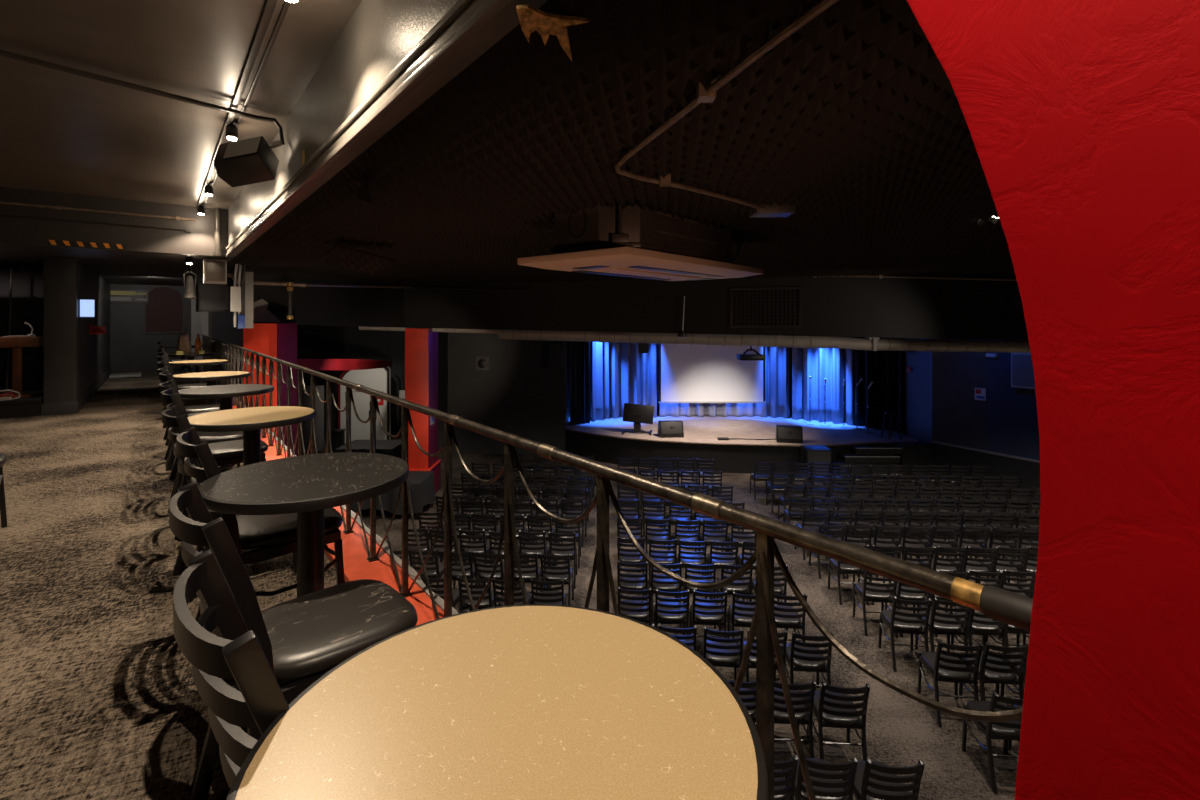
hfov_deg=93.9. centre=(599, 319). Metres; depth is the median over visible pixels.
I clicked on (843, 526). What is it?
chair
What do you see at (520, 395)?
wall
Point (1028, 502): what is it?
chair
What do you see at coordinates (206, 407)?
chair
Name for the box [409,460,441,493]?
plinth
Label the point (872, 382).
microphone stand
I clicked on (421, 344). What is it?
column hall
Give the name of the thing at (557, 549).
chair
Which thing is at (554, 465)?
chair
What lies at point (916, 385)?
wall
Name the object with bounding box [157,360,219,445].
chair
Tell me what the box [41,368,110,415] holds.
baseboard
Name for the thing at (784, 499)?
chair
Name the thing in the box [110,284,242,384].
wall
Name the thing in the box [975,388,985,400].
poster
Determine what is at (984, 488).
chair
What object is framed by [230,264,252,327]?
bundle
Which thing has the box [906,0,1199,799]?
wall
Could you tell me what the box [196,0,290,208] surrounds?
track
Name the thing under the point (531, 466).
chair
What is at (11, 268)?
pole
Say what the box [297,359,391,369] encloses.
canopy
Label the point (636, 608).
chair
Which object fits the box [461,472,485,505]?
chair
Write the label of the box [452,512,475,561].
chair
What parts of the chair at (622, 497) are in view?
backrest, seat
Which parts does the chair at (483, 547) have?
post, backrest, seat, post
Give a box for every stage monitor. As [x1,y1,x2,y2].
[657,420,683,437]
[776,425,802,443]
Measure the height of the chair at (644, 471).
0.866 m
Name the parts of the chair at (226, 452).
backrest, post, post, seat, seat frame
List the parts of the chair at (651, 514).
post, seat, seat frame, backrest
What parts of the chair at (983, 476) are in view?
post, backrest, post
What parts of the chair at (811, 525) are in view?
post, seat, backrest, post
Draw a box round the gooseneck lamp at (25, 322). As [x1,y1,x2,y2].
[24,322,35,334]
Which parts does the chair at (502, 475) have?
backrest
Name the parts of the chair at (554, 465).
backrest, seat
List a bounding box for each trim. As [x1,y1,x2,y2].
[109,372,141,377]
[203,371,443,625]
[225,0,511,256]
[239,402,457,614]
[565,429,893,446]
[930,441,1039,462]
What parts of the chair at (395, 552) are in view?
backrest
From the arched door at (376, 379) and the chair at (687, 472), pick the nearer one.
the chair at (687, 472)
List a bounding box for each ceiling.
[0,0,361,209]
[0,187,233,285]
[227,0,1014,283]
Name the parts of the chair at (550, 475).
backrest, seat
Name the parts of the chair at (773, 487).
post, seat, seat frame, backrest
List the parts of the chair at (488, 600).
post, backrest, seat, seat frame, post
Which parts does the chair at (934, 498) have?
post, seat, backrest, post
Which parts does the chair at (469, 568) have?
backrest, seat, post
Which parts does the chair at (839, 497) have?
post, seat, backrest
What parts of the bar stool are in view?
leg, leg, seat, leg, leg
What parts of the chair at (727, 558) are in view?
post, seat, backrest, post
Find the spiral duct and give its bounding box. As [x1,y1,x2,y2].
[359,326,1030,352]
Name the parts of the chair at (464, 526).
backrest, seat, post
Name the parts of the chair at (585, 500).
post, backrest, seat, post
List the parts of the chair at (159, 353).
post, seat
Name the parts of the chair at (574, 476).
seat, backrest, post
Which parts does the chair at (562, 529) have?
post, backrest, seat, post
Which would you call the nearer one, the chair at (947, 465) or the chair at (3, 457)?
the chair at (3, 457)
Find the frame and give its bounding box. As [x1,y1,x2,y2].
[399,390,404,398]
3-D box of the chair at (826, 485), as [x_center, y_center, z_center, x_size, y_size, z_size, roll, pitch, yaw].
[4.219,3.610,11.056,0.400,0.866,0.560,0,0,3]
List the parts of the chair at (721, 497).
backrest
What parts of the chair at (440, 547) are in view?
post, backrest, seat, post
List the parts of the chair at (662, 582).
post, seat, backrest, post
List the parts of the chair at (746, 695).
backrest, seat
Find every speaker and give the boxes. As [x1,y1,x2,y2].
[196,283,228,311]
[213,136,281,186]
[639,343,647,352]
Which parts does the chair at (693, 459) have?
backrest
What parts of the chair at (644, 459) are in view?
backrest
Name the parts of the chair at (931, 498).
post, seat, backrest, post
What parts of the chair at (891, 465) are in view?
seat, backrest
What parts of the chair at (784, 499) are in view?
post, seat, seat frame, backrest, post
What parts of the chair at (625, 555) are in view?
post, backrest, seat, post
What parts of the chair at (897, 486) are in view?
post, seat, backrest, post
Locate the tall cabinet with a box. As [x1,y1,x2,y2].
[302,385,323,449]
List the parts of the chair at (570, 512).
post, backrest, seat, post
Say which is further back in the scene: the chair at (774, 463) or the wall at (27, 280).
the chair at (774, 463)
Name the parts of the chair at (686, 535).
post, seat, backrest, post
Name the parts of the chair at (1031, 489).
post, seat, backrest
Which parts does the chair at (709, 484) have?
seat, backrest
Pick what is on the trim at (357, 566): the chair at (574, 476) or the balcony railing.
the balcony railing
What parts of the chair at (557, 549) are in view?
post, backrest, seat, seat frame, post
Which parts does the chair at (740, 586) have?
post, seat, seat frame, backrest, post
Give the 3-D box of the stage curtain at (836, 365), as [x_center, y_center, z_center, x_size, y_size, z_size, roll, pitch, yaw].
[7.160,1.473,17.958,1.877,3.554,0.448,0,0,36]
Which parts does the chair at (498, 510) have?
post, backrest, seat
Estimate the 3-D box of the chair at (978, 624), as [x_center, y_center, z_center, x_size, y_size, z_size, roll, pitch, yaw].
[4.480,3.610,6.596,0.400,0.866,0.560,0,0,4]
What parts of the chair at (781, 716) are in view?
seat, seat frame, backrest, post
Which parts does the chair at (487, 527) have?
post, backrest, seat, post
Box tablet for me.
[79,299,94,317]
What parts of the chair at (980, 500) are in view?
post, seat, backrest, post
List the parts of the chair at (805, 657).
post, seat, seat frame, backrest, leg, post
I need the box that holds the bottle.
[195,334,201,352]
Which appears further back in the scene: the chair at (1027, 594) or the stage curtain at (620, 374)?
the stage curtain at (620, 374)
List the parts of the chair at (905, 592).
post, seat, seat frame, backrest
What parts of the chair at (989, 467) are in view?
post, backrest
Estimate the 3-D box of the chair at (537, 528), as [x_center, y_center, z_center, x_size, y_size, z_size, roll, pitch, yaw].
[-0.979,3.610,9.394,0.400,0.866,0.560,0,0,5]
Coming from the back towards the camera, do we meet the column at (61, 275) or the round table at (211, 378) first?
the column at (61, 275)
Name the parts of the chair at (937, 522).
post, seat, backrest, post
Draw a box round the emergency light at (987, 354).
[986,353,997,357]
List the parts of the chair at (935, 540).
post, seat, seat frame, backrest, post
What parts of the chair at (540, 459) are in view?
backrest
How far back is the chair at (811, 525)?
9.42 m
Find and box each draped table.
[335,440,401,458]
[351,471,434,518]
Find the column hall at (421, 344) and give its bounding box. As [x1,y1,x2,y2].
[405,328,437,468]
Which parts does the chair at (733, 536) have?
post, seat frame, seat, backrest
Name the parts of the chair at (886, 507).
post, seat, backrest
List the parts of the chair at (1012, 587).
post, seat, backrest, post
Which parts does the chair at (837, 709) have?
post, seat frame, seat, backrest, leg, post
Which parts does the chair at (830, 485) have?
post, seat, backrest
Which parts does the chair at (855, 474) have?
post, backrest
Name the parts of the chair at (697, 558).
post, seat, backrest, post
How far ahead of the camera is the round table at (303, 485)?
1.95 m
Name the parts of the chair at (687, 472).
seat, backrest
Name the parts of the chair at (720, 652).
post, seat frame, seat, backrest, leg, post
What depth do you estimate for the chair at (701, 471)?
12.84 m
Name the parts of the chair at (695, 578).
post, seat, backrest, post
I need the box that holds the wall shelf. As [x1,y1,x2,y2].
[89,324,106,333]
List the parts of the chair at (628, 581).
post, backrest, seat, post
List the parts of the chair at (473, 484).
post, backrest, seat, post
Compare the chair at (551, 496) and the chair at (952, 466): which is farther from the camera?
the chair at (952, 466)
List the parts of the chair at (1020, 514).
post, seat, seat frame, backrest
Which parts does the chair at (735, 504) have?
backrest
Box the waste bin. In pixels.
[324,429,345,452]
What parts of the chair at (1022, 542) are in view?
seat, post, backrest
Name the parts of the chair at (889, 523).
post, seat, seat frame, backrest, post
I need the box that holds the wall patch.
[240,299,280,321]
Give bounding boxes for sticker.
[302,150,303,165]
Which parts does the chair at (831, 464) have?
seat, backrest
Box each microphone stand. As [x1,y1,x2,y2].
[821,378,829,425]
[839,379,848,427]
[852,378,862,429]
[863,381,873,432]
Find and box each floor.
[0,373,336,799]
[0,389,43,418]
[297,435,1039,799]
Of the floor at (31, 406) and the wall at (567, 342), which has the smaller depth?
the floor at (31, 406)
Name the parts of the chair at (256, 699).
backrest, post, post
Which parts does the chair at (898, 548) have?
post, backrest, post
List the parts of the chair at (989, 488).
post, seat, backrest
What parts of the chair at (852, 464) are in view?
seat, backrest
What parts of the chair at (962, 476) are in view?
post, seat, backrest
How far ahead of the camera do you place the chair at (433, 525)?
9.32 m
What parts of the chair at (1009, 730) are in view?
leg, seat frame, post, seat, leg, backrest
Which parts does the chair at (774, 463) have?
post, seat, backrest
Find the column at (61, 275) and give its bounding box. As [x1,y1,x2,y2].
[44,257,78,403]
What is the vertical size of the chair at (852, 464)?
0.866 m
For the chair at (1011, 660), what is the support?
on the floor at (902, 731)
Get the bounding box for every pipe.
[0,50,284,144]
[0,201,196,220]
[0,214,190,231]
[214,208,221,255]
[227,273,412,318]
[614,0,838,216]
[813,275,1016,280]
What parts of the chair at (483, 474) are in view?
backrest, seat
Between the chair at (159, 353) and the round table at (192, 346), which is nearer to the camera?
the chair at (159, 353)
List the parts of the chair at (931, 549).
post, seat, backrest, post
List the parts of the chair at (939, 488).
post, backrest, post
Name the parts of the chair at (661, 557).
post, seat, backrest, post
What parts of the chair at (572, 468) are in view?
seat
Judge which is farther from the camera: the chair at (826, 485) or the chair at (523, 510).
the chair at (826, 485)
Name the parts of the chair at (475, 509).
post, backrest, seat, post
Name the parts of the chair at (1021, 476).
backrest, post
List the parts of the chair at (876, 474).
post, seat, backrest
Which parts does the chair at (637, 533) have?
post, backrest, seat, post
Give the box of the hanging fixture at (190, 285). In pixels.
[183,264,196,298]
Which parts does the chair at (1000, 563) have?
post, seat, backrest, post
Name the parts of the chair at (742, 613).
leg, post, seat frame, seat, backrest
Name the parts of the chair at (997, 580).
backrest, post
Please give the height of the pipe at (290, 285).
0.734 m
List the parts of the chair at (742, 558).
post, seat, backrest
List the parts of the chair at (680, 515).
post, seat, seat frame, backrest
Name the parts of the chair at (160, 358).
post, post, seat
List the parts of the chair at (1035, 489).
post, backrest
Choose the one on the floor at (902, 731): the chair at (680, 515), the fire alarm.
the chair at (680, 515)
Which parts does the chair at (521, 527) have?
backrest, seat, post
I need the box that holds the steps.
[832,447,901,485]
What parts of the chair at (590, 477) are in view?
backrest, seat, post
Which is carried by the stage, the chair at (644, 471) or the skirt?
the skirt
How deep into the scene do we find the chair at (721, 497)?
10.77 m
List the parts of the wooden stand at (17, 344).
post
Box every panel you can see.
[319,244,395,274]
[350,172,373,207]
[1011,353,1034,388]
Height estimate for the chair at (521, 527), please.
0.866 m
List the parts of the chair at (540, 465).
backrest, seat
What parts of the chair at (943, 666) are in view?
leg, post, seat, seat frame, leg, backrest, post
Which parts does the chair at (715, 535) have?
post, seat, backrest, post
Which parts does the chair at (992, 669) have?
leg, post, seat, seat frame, leg, backrest, post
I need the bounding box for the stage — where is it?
[566,416,920,446]
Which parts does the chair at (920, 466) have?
post, backrest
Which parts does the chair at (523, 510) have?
backrest, seat, post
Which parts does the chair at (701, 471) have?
backrest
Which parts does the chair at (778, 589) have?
seat, backrest, post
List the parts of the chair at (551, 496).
backrest, seat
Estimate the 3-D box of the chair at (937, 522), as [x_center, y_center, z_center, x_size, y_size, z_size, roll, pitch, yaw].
[5.847,3.610,9.560,0.400,0.866,0.560,0,0,2]
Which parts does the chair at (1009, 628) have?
post, seat, seat frame, leg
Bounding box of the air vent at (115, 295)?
[110,289,147,302]
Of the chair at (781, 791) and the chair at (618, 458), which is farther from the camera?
the chair at (618, 458)
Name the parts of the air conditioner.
panel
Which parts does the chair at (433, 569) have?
post, backrest, seat, post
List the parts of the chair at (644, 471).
backrest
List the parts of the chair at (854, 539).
post, seat, backrest, post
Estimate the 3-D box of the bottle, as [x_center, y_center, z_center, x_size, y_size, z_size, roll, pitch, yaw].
[-6.620,0.394,9.227,0.094,0.314,0.109,0,0,-38]
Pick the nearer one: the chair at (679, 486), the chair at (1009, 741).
the chair at (1009, 741)
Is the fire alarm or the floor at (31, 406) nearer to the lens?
the floor at (31, 406)
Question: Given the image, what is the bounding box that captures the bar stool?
[881,411,900,439]
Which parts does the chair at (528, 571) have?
backrest, seat, seat frame, post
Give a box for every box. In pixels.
[203,258,226,283]
[717,437,774,439]
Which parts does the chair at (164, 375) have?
backrest, post, post, seat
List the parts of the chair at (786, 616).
seat, seat frame, backrest, post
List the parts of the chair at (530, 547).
post, backrest, seat, post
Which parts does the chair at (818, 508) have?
post, seat, seat frame, backrest, post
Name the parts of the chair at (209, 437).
backrest, post, post, seat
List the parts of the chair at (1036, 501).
seat, post, backrest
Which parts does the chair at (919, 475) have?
backrest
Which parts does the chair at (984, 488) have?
post, seat, backrest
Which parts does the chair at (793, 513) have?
post, seat, seat frame, backrest, post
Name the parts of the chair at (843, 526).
leg, post, backrest, post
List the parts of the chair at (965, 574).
post, backrest, post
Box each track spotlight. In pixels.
[186,256,192,263]
[197,203,204,214]
[204,182,212,195]
[225,119,237,140]
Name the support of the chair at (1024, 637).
on the floor at (902, 731)
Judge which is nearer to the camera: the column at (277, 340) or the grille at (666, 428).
the column at (277, 340)
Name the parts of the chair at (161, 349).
seat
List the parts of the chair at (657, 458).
backrest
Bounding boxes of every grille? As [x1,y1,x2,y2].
[223,136,260,157]
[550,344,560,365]
[594,268,700,279]
[661,423,681,433]
[730,287,801,327]
[778,427,800,439]
[808,451,830,473]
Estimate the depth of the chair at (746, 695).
4.97 m
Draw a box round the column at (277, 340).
[243,323,296,455]
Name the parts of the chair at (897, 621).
leg, post, seat, seat frame, leg, backrest, post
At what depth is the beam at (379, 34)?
2.66 m
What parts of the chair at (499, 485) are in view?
post, backrest, post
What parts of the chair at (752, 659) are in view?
post, seat frame, seat, backrest, post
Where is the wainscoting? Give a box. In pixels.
[931,443,1040,499]
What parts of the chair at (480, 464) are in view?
backrest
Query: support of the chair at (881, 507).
on the floor at (902, 731)
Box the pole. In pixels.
[0,267,12,393]
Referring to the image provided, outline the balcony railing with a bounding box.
[201,334,1032,799]
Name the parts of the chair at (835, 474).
post, backrest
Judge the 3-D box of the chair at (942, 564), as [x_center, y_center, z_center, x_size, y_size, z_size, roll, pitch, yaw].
[4.954,3.610,8.107,0.400,0.866,0.560,0,0,0]
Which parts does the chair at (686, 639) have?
post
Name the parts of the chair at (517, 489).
backrest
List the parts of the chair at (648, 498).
post, seat, backrest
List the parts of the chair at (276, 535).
post, backrest, post, seat, seat frame, leg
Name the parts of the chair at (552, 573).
post, backrest, seat, post, leg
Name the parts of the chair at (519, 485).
post, backrest, seat, post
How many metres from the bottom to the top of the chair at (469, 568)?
0.866 m
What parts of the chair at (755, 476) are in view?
post, seat frame, seat, backrest, post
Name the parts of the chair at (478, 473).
backrest, seat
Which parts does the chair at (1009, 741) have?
leg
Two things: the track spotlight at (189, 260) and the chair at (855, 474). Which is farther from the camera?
the chair at (855, 474)
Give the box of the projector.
[736,346,765,360]
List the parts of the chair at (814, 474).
seat, backrest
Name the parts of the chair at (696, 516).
backrest, seat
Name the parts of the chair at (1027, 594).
seat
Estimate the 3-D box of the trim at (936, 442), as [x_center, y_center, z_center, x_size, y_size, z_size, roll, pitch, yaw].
[10.878,3.156,10.559,0.130,0.040,9.178,0,0,-30]
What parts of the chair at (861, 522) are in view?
post, seat, seat frame, backrest, post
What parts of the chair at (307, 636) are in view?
backrest, post, post, seat frame, seat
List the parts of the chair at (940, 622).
leg, post, seat, seat frame, leg, backrest, post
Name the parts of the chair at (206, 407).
backrest, post, post, seat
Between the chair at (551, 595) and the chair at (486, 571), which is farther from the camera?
the chair at (486, 571)
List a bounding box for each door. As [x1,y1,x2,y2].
[191,298,207,359]
[338,367,390,442]
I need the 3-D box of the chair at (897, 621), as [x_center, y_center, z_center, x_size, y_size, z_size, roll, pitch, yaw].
[3.603,3.610,6.627,0.400,0.866,0.561,0,0,7]
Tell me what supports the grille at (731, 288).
attached to the beam at (831, 306)
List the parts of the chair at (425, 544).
backrest, seat, post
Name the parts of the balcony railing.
post, post, post, post, post, post, post, post, hanging rod, post, hanging rod, post, hanging rod, post, hanging rod, post, hanging rod, post, hanging rod, post, hanging rod, post, hanging rod, post, hanging rod, post, hanging rod, hanging rod, post, hanging rod, hanging rod, post, hanging rod, hanging rod, post, hanging rod, post, hanging rod, post, hanging rod, hanging rod, post, hanging rod, hanging rod, post, hanging rod, hanging rod, post, hanging rod, hanging rod, post, hanging rod, rail, hanging rod, post, hanging rod, hanging rod, post, hanging rod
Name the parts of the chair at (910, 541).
post, seat, seat frame, backrest, post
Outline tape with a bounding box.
[47,239,126,248]
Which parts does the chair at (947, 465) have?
backrest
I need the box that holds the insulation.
[516,4,589,60]
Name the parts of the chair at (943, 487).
seat, backrest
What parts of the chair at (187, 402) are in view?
backrest, post, post, seat, seat frame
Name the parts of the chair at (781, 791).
seat, post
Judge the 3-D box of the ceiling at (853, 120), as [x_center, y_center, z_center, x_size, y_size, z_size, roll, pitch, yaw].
[0.698,-0.831,9.223,13.542,0.078,12.785,0,0,44]
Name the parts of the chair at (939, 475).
post, backrest, post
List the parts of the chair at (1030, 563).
seat, post, backrest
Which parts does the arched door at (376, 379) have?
door frame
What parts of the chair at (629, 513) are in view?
backrest, seat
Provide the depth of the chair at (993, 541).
8.64 m
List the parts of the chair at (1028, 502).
post, seat, backrest, post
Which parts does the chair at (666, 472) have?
backrest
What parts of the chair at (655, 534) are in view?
post, backrest, seat, post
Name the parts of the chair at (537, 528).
post, backrest, seat, post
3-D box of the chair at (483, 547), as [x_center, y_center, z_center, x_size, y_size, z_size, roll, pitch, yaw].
[-1.933,3.610,8.735,0.400,0.866,0.560,0,0,5]
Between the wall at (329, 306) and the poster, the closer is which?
the wall at (329, 306)
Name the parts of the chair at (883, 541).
post, seat, seat frame, backrest, post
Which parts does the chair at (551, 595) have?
post, seat, post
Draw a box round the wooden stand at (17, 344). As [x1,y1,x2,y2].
[0,336,42,397]
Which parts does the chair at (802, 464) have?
seat, backrest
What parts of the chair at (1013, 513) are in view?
post, seat, backrest, post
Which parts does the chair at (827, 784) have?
post, backrest, post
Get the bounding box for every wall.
[0,263,43,389]
[79,261,109,398]
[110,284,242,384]
[227,281,299,425]
[234,270,403,327]
[300,325,404,434]
[438,332,565,453]
[566,341,569,425]
[566,430,892,473]
[590,337,854,415]
[893,442,930,474]
[898,338,931,443]
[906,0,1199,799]
[932,339,1039,459]
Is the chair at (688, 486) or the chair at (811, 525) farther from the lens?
the chair at (688, 486)
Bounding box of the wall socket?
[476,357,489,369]
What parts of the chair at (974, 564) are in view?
post, seat, backrest, post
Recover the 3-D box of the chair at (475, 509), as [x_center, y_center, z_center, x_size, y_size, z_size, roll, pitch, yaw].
[-2.315,3.610,10.350,0.400,0.866,0.560,0,0,5]
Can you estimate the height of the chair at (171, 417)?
0.866 m
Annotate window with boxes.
[142,286,185,333]
[145,287,182,331]
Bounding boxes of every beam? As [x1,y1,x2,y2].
[228,0,547,256]
[404,273,1028,340]
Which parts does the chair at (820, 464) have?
post, seat, backrest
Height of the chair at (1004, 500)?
0.866 m
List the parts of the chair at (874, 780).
seat frame, post, seat, backrest, post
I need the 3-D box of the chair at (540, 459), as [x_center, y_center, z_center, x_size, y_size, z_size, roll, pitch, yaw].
[-1.231,3.610,13.455,0.400,0.866,0.560,0,0,3]
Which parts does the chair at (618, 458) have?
backrest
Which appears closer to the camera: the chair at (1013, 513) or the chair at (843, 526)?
the chair at (843, 526)
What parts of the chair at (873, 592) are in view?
leg, post, seat, seat frame, backrest, post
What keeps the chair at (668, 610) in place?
on the floor at (902, 731)
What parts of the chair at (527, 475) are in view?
backrest, seat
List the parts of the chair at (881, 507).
post, seat, backrest, post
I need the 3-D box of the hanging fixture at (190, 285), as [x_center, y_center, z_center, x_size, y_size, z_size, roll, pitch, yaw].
[-5.913,-0.569,8.073,0.150,0.530,0.146,0,0,-13]
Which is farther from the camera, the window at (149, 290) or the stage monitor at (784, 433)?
the stage monitor at (784, 433)
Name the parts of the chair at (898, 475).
post, seat, seat frame, backrest, post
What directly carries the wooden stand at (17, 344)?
on the floor at (31, 406)
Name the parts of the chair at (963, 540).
post, seat, seat frame, backrest, post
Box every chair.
[0,453,7,543]
[157,355,205,427]
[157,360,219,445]
[157,366,219,465]
[158,341,187,370]
[158,348,194,405]
[158,351,205,410]
[159,370,240,479]
[159,380,242,512]
[161,387,267,537]
[162,405,296,601]
[169,482,417,799]
[173,549,288,788]
[176,427,344,620]
[393,550,416,570]
[401,527,435,582]
[408,548,443,589]
[417,511,443,561]
[419,574,463,610]
[429,528,464,584]
[435,495,464,542]
[442,549,479,590]
[452,483,473,524]
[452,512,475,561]
[457,575,498,610]
[458,528,492,584]
[460,495,488,527]
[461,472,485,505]
[471,462,492,494]
[471,512,500,563]
[472,483,498,523]
[473,551,503,591]
[482,472,503,507]
[485,496,503,541]
[489,530,519,586]
[492,463,514,494]
[492,577,531,606]
[495,483,518,525]
[499,514,527,564]
[514,463,533,494]
[514,473,526,496]
[514,498,535,541]
[514,552,541,592]
[518,484,542,524]
[519,530,548,586]
[520,453,539,484]
[526,473,548,507]
[527,513,555,564]
[531,578,565,604]
[533,463,552,495]
[535,497,560,541]
[539,456,557,485]
[540,553,573,605]
[541,484,565,525]
[549,473,569,507]
[549,531,576,588]
[553,464,573,485]
[555,515,580,567]
[559,462,576,485]
[561,498,586,546]
[566,485,587,527]
[570,474,590,515]
[573,467,593,502]
[577,455,595,491]
[617,457,634,494]
[617,483,637,527]
[617,499,638,535]
[617,516,641,568]
[617,536,644,595]
[617,560,647,623]
[617,586,650,625]
[619,469,636,508]
[638,457,654,493]
[639,469,657,509]
[641,491,661,527]
[643,499,664,545]
[646,517,670,569]
[649,538,676,597]
[650,562,681,627]
[654,588,689,635]
[657,458,673,481]
[658,623,696,650]
[660,470,678,510]
[664,484,684,528]
[668,501,691,546]
[673,518,700,570]
[676,458,694,492]
[677,539,706,598]
[681,470,699,510]
[683,562,715,628]
[686,484,708,528]
[689,589,727,640]
[693,512,717,550]
[695,458,713,493]
[700,519,727,570]
[701,470,721,496]
[701,626,743,681]
[707,539,738,599]
[712,485,732,529]
[716,563,752,628]
[718,502,744,550]
[727,591,755,639]
[727,680,755,727]
[728,523,755,573]
[738,540,755,576]
[742,628,787,688]
[750,461,772,499]
[751,564,787,630]
[766,472,790,512]
[768,462,791,499]
[774,593,806,641]
[774,679,815,757]
[774,755,797,799]
[778,483,805,521]
[783,496,812,522]
[785,631,833,687]
[785,757,857,799]
[786,472,810,507]
[787,462,811,495]
[795,509,827,559]
[800,484,827,509]
[806,462,830,495]
[807,495,836,534]
[807,681,869,760]
[809,523,845,578]
[810,472,832,508]
[821,484,850,509]
[821,508,853,558]
[825,462,849,484]
[827,473,853,496]
[828,544,868,604]
[829,496,860,538]
[838,523,872,578]
[842,758,924,799]
[843,463,869,484]
[843,484,871,523]
[848,509,881,534]
[851,497,884,539]
[852,473,873,510]
[853,570,897,637]
[858,544,901,604]
[863,464,890,497]
[865,484,894,522]
[866,524,903,577]
[867,473,895,510]
[872,510,908,556]
[875,497,909,535]
[878,596,931,673]
[881,463,908,496]
[885,582,930,636]
[887,485,918,524]
[888,474,917,510]
[889,545,934,606]
[892,525,932,561]
[897,497,932,524]
[898,510,935,557]
[901,464,930,498]
[906,474,937,509]
[910,486,941,523]
[915,597,971,674]
[917,569,968,636]
[917,640,982,729]
[918,525,960,562]
[920,464,948,497]
[920,497,956,536]
[920,545,966,605]
[923,510,962,556]
[927,474,959,509]
[935,485,963,510]
[939,465,970,498]
[946,498,982,537]
[946,525,990,577]
[948,475,981,499]
[948,510,989,558]
[950,568,1002,637]
[951,545,997,582]
[951,609,1006,653]
[957,486,986,510]
[959,642,1028,700]
[962,692,1022,793]
[963,465,990,499]
[967,498,1006,542]
[968,475,1002,499]
[973,486,1009,524]
[974,510,1016,558]
[974,526,1020,581]
[978,545,1027,583]
[985,569,1035,597]
[986,619,1029,653]
[988,475,1023,499]
[990,498,1030,541]
[999,487,1033,524]
[1000,653,1026,695]
[1001,512,1039,557]
[1002,526,1038,558]
[1007,545,1037,582]
[1008,704,1022,750]
[1013,499,1039,536]
[1017,582,1034,596]
[1022,634,1025,646]
[1023,487,1040,512]
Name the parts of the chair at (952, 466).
post, seat, backrest, post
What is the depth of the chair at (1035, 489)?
10.66 m
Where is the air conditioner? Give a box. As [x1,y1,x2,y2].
[518,204,763,280]
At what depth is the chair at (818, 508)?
10.12 m
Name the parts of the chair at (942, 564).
post, seat, backrest, post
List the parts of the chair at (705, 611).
post, seat, seat frame, backrest, post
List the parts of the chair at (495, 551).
post, backrest, seat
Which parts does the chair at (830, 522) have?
post, seat, backrest, post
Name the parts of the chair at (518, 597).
post, backrest, seat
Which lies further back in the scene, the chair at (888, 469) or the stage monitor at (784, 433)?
the stage monitor at (784, 433)
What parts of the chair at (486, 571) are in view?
post, backrest, seat, post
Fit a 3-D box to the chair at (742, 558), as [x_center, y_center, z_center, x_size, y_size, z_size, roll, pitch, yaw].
[2.274,3.610,8.291,0.400,0.866,0.560,0,0,4]
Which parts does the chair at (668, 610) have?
post, seat, seat frame, backrest, post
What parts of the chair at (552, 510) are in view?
backrest, seat, post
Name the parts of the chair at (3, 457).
seat, leg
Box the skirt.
[659,403,761,416]
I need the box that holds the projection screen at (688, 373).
[658,344,765,402]
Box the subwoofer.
[800,445,831,473]
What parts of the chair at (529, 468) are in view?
backrest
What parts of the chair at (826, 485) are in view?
post, seat, backrest, post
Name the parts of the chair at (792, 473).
backrest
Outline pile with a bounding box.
[2,335,35,336]
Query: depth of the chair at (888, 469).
12.39 m
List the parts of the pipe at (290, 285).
drop leg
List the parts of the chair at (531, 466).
backrest, seat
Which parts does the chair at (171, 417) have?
backrest, post, post, leg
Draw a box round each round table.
[165,345,202,370]
[167,352,215,370]
[169,360,228,383]
[173,371,249,403]
[178,384,273,472]
[187,406,315,550]
[198,452,408,686]
[226,604,767,799]
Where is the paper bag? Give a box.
[176,329,190,353]
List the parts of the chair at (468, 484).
backrest, seat, post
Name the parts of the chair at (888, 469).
seat, backrest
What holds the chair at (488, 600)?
on the floor at (902, 731)
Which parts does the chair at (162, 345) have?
seat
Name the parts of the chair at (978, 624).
post, seat, seat frame, leg, backrest, post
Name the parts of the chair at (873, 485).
post, backrest, post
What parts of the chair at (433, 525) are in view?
post, backrest, seat, post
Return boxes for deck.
[227,269,233,280]
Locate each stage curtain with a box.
[570,341,589,424]
[591,342,656,420]
[762,347,789,417]
[792,337,853,424]
[854,337,900,432]
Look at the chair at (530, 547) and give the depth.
8.48 m
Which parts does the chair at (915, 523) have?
post, seat, backrest, post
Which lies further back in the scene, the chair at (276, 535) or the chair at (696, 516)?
the chair at (696, 516)
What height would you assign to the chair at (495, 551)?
0.866 m
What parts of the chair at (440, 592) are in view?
backrest, seat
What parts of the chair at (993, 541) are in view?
post, seat, backrest, post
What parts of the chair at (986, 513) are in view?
post, seat, seat frame, backrest, post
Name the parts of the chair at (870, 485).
seat, backrest, post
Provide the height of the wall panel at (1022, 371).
0.800 m
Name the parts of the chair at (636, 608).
post, seat, backrest, seat frame, post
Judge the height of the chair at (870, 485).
0.866 m
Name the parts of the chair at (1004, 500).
post, seat, backrest, post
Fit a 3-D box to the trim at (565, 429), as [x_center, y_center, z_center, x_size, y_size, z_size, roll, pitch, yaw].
[3.667,3.280,15.316,9.822,0.044,1.251,0,0,11]
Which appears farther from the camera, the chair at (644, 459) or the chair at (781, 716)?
the chair at (644, 459)
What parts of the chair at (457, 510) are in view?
post, backrest, post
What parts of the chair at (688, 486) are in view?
backrest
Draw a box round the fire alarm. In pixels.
[906,367,911,371]

